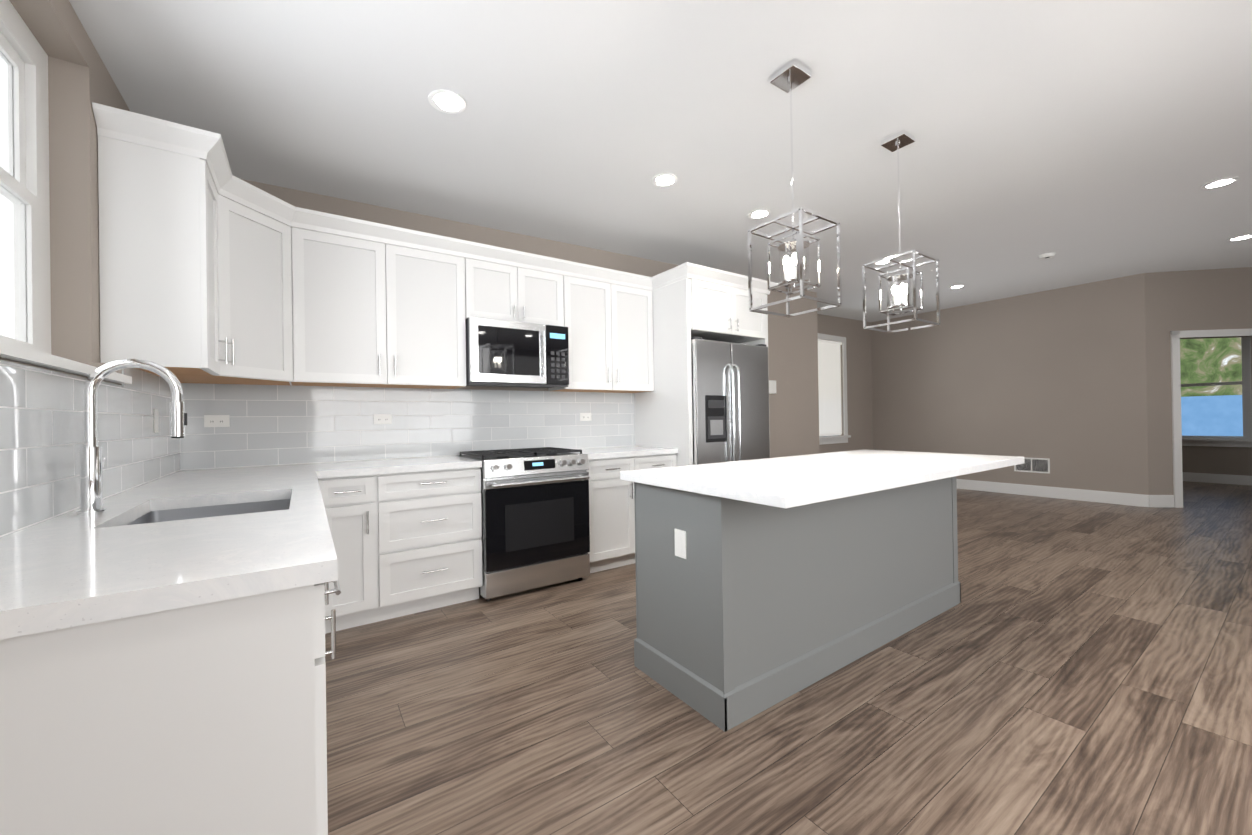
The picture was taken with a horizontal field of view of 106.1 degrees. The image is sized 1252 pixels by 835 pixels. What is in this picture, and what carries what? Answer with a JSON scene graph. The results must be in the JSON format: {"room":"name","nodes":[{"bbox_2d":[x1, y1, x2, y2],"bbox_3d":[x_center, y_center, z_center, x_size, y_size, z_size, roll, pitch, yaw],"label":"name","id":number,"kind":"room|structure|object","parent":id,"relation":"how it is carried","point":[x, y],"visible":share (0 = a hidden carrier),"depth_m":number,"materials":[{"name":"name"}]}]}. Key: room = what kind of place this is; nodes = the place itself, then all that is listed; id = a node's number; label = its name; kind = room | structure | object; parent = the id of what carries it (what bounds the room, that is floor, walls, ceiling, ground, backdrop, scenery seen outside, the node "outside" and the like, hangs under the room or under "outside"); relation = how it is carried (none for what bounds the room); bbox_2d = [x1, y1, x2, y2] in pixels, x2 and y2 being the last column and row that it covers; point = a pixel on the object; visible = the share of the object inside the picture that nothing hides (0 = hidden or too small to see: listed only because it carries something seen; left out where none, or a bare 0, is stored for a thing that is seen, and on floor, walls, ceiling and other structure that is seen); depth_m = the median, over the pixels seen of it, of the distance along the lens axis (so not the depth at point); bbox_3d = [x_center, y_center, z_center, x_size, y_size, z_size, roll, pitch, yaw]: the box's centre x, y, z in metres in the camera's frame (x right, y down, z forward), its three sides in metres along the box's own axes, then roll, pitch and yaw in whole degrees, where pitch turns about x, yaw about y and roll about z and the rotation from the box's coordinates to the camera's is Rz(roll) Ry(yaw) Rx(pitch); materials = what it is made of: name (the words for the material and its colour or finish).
{"room":"kitchen","nodes":[
{"label":"kitchen","id":0,"kind":"room"},
{"bbox_2d":[0,0,1251,494],"bbox_3d":[4.424,-0.398,3.692,13.320,3.059,8.250,-1,0,-34],"label":"wall","id":1,"kind":"structure","parent":0,"point":[1072,384],"depth_m":6.05,"materials":[{"name":"beige paint"}]},
{"bbox_2d":[0,0,131,383],"bbox_3d":[-1.468,-0.756,0.892,0.260,1.220,2.266,-1,0,-34],"label":"window","id":2,"kind":"structure","parent":1,"relation":"in","point":[24,183],"depth_m":1.65,"materials":[{"name":"white"}]},
{"bbox_2d":[0,56,14,338],"bbox_3d":[-1.579,-0.755,0.798,0.001,1.216,2.232,-1,0,-34],"label":"window","id":3,"kind":"structure","parent":2,"relation":"attached to","point":[6,283],"depth_m":1.63,"materials":[{"name":"white glass"}]},
{"bbox_2d":[0,360,183,537],"bbox_3d":[-1.823,0.038,1.609,0.005,0.508,2.670,-1,0,-34],"label":"tile backsplash","id":4,"kind":"structure","parent":1,"relation":"attached to","point":[41,430],"depth_m":1.42,"materials":[{"name":"white tile"}]},
{"bbox_2d":[153,409,158,432],"bbox_3d":[-2.278,0.017,2.285,0.005,0.116,0.072,-1,0,-34],"label":"outlet","id":5,"kind":"object","parent":4,"relation":"attached to","point":[156,420],"visible":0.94,"depth_m":2.28,"materials":[{"name":"white plastic"}]},
{"bbox_2d":[92,106,231,377],"bbox_3d":[-2.075,-0.719,2.159,0.360,1.015,0.425,-1,0,-34],"label":"upper cabinet","id":6,"kind":"object","parent":1,"relation":"attached to","point":[213,269],"depth_m":1.99,"materials":[{"name":"white wood"}]},
{"bbox_2d":[177,166,307,385],"bbox_3d":[-2.190,-0.716,2.609,0.678,1.015,0.677,-1,0,-34],"label":"upper cabinet","id":7,"kind":"object","parent":1,"relation":"attached to","point":[270,256],"depth_m":2.64,"materials":[{"name":"white wood"}]},
{"bbox_2d":[308,209,471,388],"bbox_3d":[-1.657,-0.722,3.165,1.062,1.015,0.361,-1,0,-34],"label":"upper cabinet","id":8,"kind":"object","parent":1,"relation":"attached to","point":[382,315],"depth_m":3.05,"materials":[{"name":"white wood"}]},
{"bbox_2d":[184,383,634,469],"bbox_3d":[-1.256,0.036,3.646,3.240,0.508,0.006,-1,0,-34],"label":"tile backsplash","id":9,"kind":"structure","parent":1,"relation":"attached to","point":[271,425],"depth_m":3.32,"materials":[{"name":"white tile"}]},
{"bbox_2d":[204,415,229,426],"bbox_3d":[-2.450,0.021,2.822,0.116,0.072,0.007,-1,0,-34],"label":"electrical outlet","id":10,"kind":"object","parent":9,"relation":"attached to","point":[216,421],"visible":1,"depth_m":2.82,"materials":[{"name":"white plastic"}]},
{"bbox_2d":[373,414,391,423],"bbox_3d":[-1.716,0.012,3.325,0.116,0.072,0.007,-1,0,-34],"label":"electrical outlet","id":11,"kind":"object","parent":9,"relation":"attached to","point":[382,418],"visible":1,"depth_m":3.32,"materials":[{"name":"white plastic"}]},
{"bbox_2d":[580,413,591,420],"bbox_3d":[-0.362,-0.006,4.250,0.116,0.072,0.007,-1,0,-34],"label":"electrical outlet","id":12,"kind":"object","parent":9,"relation":"attached to","point":[585,416],"visible":1,"depth_m":4.25,"materials":[{"name":"white plastic"}]},
{"bbox_2d":[468,242,567,326],"bbox_3d":[-0.911,-0.974,3.702,0.781,0.530,0.323,-1,0,-34],"label":"upper cabinet","id":13,"kind":"object","parent":1,"relation":"attached to","point":[502,290],"depth_m":3.56,"materials":[{"name":"white wood"}]},
{"bbox_2d":[465,316,568,387],"bbox_3d":[-0.867,-0.472,3.646,0.767,0.470,0.440,-1,0,-34],"label":"microwave","id":14,"kind":"object","parent":13,"relation":"attached to","point":[502,353],"visible":0.98,"depth_m":3.48,"materials":[{"name":"silver metal"}]},
{"bbox_2d":[548,262,655,393],"bbox_3d":[-0.212,-0.741,4.176,0.902,1.015,0.323,-1,0,-34],"label":"upper cabinet","id":15,"kind":"object","parent":1,"relation":"attached to","point":[612,327],"depth_m":4.03,"materials":[{"name":"white wood"}]},
{"bbox_2d":[656,266,767,349],"bbox_3d":[0.715,-1.000,4.526,0.939,0.525,0.798,-1,0,-34],"label":"upper cabinet","id":16,"kind":"object","parent":1,"relation":"attached to","point":[708,309],"depth_m":4.12,"materials":[{"name":"white wood"}]},
{"bbox_2d":[769,380,775,393],"bbox_3d":[1.768,-0.369,5.708,0.150,0.160,0.024,-1,0,-34],"label":"light switch","id":17,"kind":"object","parent":1,"relation":"attached to","point":[772,386],"visible":0.81,"depth_m":5.70,"materials":[{"name":"white plastic"}]},
{"bbox_2d":[818,333,850,444],"bbox_3d":[3.253,-0.468,7.769,1.370,1.815,0.120,-1,0,-34],"label":"window","id":18,"kind":"structure","parent":1,"relation":"in","point":[829,387],"depth_m":7.95,"materials":[{"name":"white glass"}]},
{"bbox_2d":[1014,457,1049,473],"bbox_3d":[5.807,0.681,6.748,0.010,0.210,0.400,-1,0,-34],"label":"air vent","id":19,"kind":"object","parent":1,"relation":"in","point":[1037,465],"visible":0.79,"depth_m":6.72,"materials":[{"name":"white plastic"}]},
{"bbox_2d":[956,328,1251,507],"bbox_3d":[5.906,0.032,5.426,8.525,2.164,6.850,-1,0,-34],"label":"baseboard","id":20,"kind":"structure","parent":1,"relation":"attached to","point":[1175,500],"depth_m":5.87,"materials":[{"name":"white wood"}]},
{"bbox_2d":[1180,337,1251,446],"bbox_3d":[9.505,-0.526,7.718,0.135,1.995,1.020,-1,0,-34],"label":"window","id":21,"kind":"structure","parent":1,"relation":"in","point":[1245,440],"depth_m":7.43,"materials":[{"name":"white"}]},
{"bbox_2d":[69,0,1251,321],"bbox_3d":[4.325,-1.702,3.856,13.470,0.283,8.600,-1,0,-34],"label":"ceiling","id":22,"kind":"structure","parent":0,"point":[1091,140],"depth_m":2.48,"materials":[{"name":"grey paint"}]},
{"bbox_2d":[428,89,465,113],"bbox_3d":[-0.857,-1.513,2.261,0.170,0.010,0.170,-1,0,-34],"label":"recessed light","id":23,"kind":"object","parent":22,"relation":"in","point":[446,101],"visible":1,"depth_m":2.25,"materials":[{"name":"white plastic"}]},
{"bbox_2d":[651,173,676,186],"bbox_3d":[0.252,-1.557,3.092,0.170,0.010,0.170,-1,0,-34],"label":"recessed light","id":24,"kind":"object","parent":22,"relation":"in","point":[664,179],"visible":1,"depth_m":3.09,"materials":[{"name":"white plastic"}]},
{"bbox_2d":[748,209,769,218],"bbox_3d":[1.038,-1.587,3.679,0.170,0.010,0.170,-1,0,-34],"label":"recessed light","id":25,"kind":"object","parent":22,"relation":"in","point":[758,213],"visible":1,"depth_m":3.67,"materials":[{"name":"white"}]},
{"bbox_2d":[747,59,841,317],"bbox_3d":[0.759,-1.032,2.148,0.286,1.072,0.286,-1,0,-34],"label":"pendant light","id":26,"kind":"object","parent":22,"relation":"hanging from","point":[790,76],"visible":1,"depth_m":2.13,"materials":[{"name":"silver metal"}]},
{"bbox_2d":[874,260,890,264],"bbox_3d":[2.727,-1.654,5.016,0.170,0.010,0.170,-1,0,-34],"label":"recessed light","id":27,"kind":"object","parent":22,"relation":"in","point":[883,262],"visible":0.48,"depth_m":5.02,"materials":[{"name":"white plastic"}]},
{"bbox_2d":[862,130,939,332],"bbox_3d":[1.568,-1.058,2.701,0.286,1.083,0.286,-1,0,-34],"label":"pendant light","id":28,"kind":"object","parent":22,"relation":"hanging from","point":[897,141],"visible":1,"depth_m":2.68,"materials":[{"name":"silver metal"}]},
{"bbox_2d":[949,285,963,288],"bbox_3d":[4.344,-1.717,6.194,0.170,0.010,0.170,-1,0,-34],"label":"recessed light","id":29,"kind":"object","parent":22,"relation":"in","point":[955,286],"visible":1,"depth_m":6.17,"materials":[{"name":"white plastic"}]},
{"bbox_2d":[1038,252,1055,258],"bbox_3d":[4.428,-1.697,4.955,0.136,0.035,0.136,-1,0,-34],"label":"smoke detector","id":30,"kind":"object","parent":22,"relation":"attached to","point":[1047,255],"visible":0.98,"depth_m":4.92,"materials":[{"name":"white plastic"}]},
{"bbox_2d":[1201,177,1237,188],"bbox_3d":[4.288,-1.693,3.406,0.170,0.010,0.170,-1,0,-34],"label":"recessed light","id":31,"kind":"object","parent":22,"relation":"in","point":[1220,182],"visible":1,"depth_m":3.40,"materials":[{"name":"white"}]},
{"bbox_2d":[1227,234,1251,240],"bbox_3d":[6.026,-1.760,4.619,0.170,0.010,0.170,-1,0,-34],"label":"recessed light","id":32,"kind":"object","parent":22,"relation":"in","point":[1240,237],"visible":0.98,"depth_m":4.61,"materials":[{"name":"white plastic"}]},
{"bbox_2d":[325,481,1251,834],"bbox_3d":[4.399,1.163,3.865,13.400,0.060,8.600,-1,0,-34],"label":"floor","id":33,"kind":"structure","parent":0,"point":[1071,667],"depth_m":1.89,"materials":[{"name":"brown wood"}]},
{"bbox_2d":[0,583,335,834],"bbox_3d":[-1.005,0.763,0.982,0.627,0.889,0.630,-1,0,-34],"label":"base cabinet","id":34,"kind":"object","parent":33,"relation":"on","point":[162,655],"depth_m":0.78,"materials":[{"name":"white wood"}]},
{"bbox_2d":[0,471,339,642],"bbox_3d":[-1.385,0.305,1.547,0.647,0.040,2.020,-1,0,-34],"label":"countertop","id":35,"kind":"structure","parent":34,"relation":"on","point":[66,572],"depth_m":0.93,"materials":[{"name":"white stone"}]},
{"bbox_2d":[72,359,186,514],"bbox_3d":[-1.545,0.052,1.492,0.243,0.470,0.143,-1,0,-34],"label":"faucet","id":36,"kind":"object","parent":35,"relation":"on","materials":[{"name":"silver metal"}]},
{"bbox_2d":[124,495,287,522],"bbox_3d":[-1.349,0.424,1.546,0.426,0.222,0.577,-1,0,-34],"label":"sink","id":37,"kind":"object","parent":35,"relation":"in","point":[266,502],"depth_m":1.76,"materials":[{"name":"silver metal"}]},
{"bbox_2d":[320,475,379,630],"bbox_3d":[-1.765,0.782,2.908,0.332,0.889,0.628,-1,0,-34],"label":"base cabinet","id":38,"kind":"object","parent":33,"relation":"on","point":[353,503],"depth_m":2.70,"materials":[{"name":"white wood"}]},
{"bbox_2d":[380,467,482,620],"bbox_3d":[-1.403,0.777,3.156,0.684,0.889,0.628,-1,0,-34],"label":"base cabinet","id":39,"kind":"object","parent":33,"relation":"on","point":[431,521],"depth_m":2.92,"materials":[{"name":"white wood"}]},
{"bbox_2d":[149,456,481,482],"bbox_3d":[-1.762,0.316,2.901,1.554,0.040,0.642,-1,0,-34],"label":"countertop","id":40,"kind":"structure","parent":39,"relation":"on","point":[441,463],"depth_m":2.80,"materials":[{"name":"white stone"}]},
{"bbox_2d":[457,447,589,600],"bbox_3d":[-0.762,0.731,3.516,0.771,0.962,0.743,-1,0,-34],"label":"range","id":41,"kind":"object","parent":33,"relation":"on","point":[535,517],"visible":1,"depth_m":3.24,"materials":[{"name":"silver metal"}]},
{"bbox_2d":[586,455,676,572],"bbox_3d":[-0.104,0.760,4.043,0.899,0.889,0.628,-1,0,-34],"label":"base cabinet","id":42,"kind":"object","parent":33,"relation":"on","point":[611,499],"depth_m":3.69,"materials":[{"name":"white wood"}]},
{"bbox_2d":[570,447,677,458],"bbox_3d":[-0.104,0.294,4.034,0.899,0.040,0.642,-1,0,-34],"label":"countertop","id":43,"kind":"structure","parent":42,"relation":"on","point":[605,452],"depth_m":3.84,"materials":[{"name":"white stone"}]},
{"bbox_2d":[691,336,769,464],"bbox_3d":[0.767,0.257,4.474,0.926,1.870,0.857,-1,0,-34],"label":"refrigerator","id":44,"kind":"object","parent":33,"relation":"on","point":[730,401],"visible":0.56,"depth_m":4.11,"materials":[{"name":"silver metal"}]},
{"bbox_2d":[631,477,960,731],"bbox_3d":[1.067,0.733,2.617,2.100,0.893,0.590,-1,0,-34],"label":"kitchen island","id":45,"kind":"object","parent":33,"relation":"on","point":[763,584],"depth_m":2.08,"materials":[{"name":"grey wood"}]},
{"bbox_2d":[620,449,1023,508],"bbox_3d":[1.139,0.264,2.503,2.180,0.040,0.950,-1,0,-34],"label":"island countertop","id":46,"kind":"structure","parent":45,"relation":"on","point":[796,482],"depth_m":2.10,"materials":[{"name":"white stone"}]}
]}

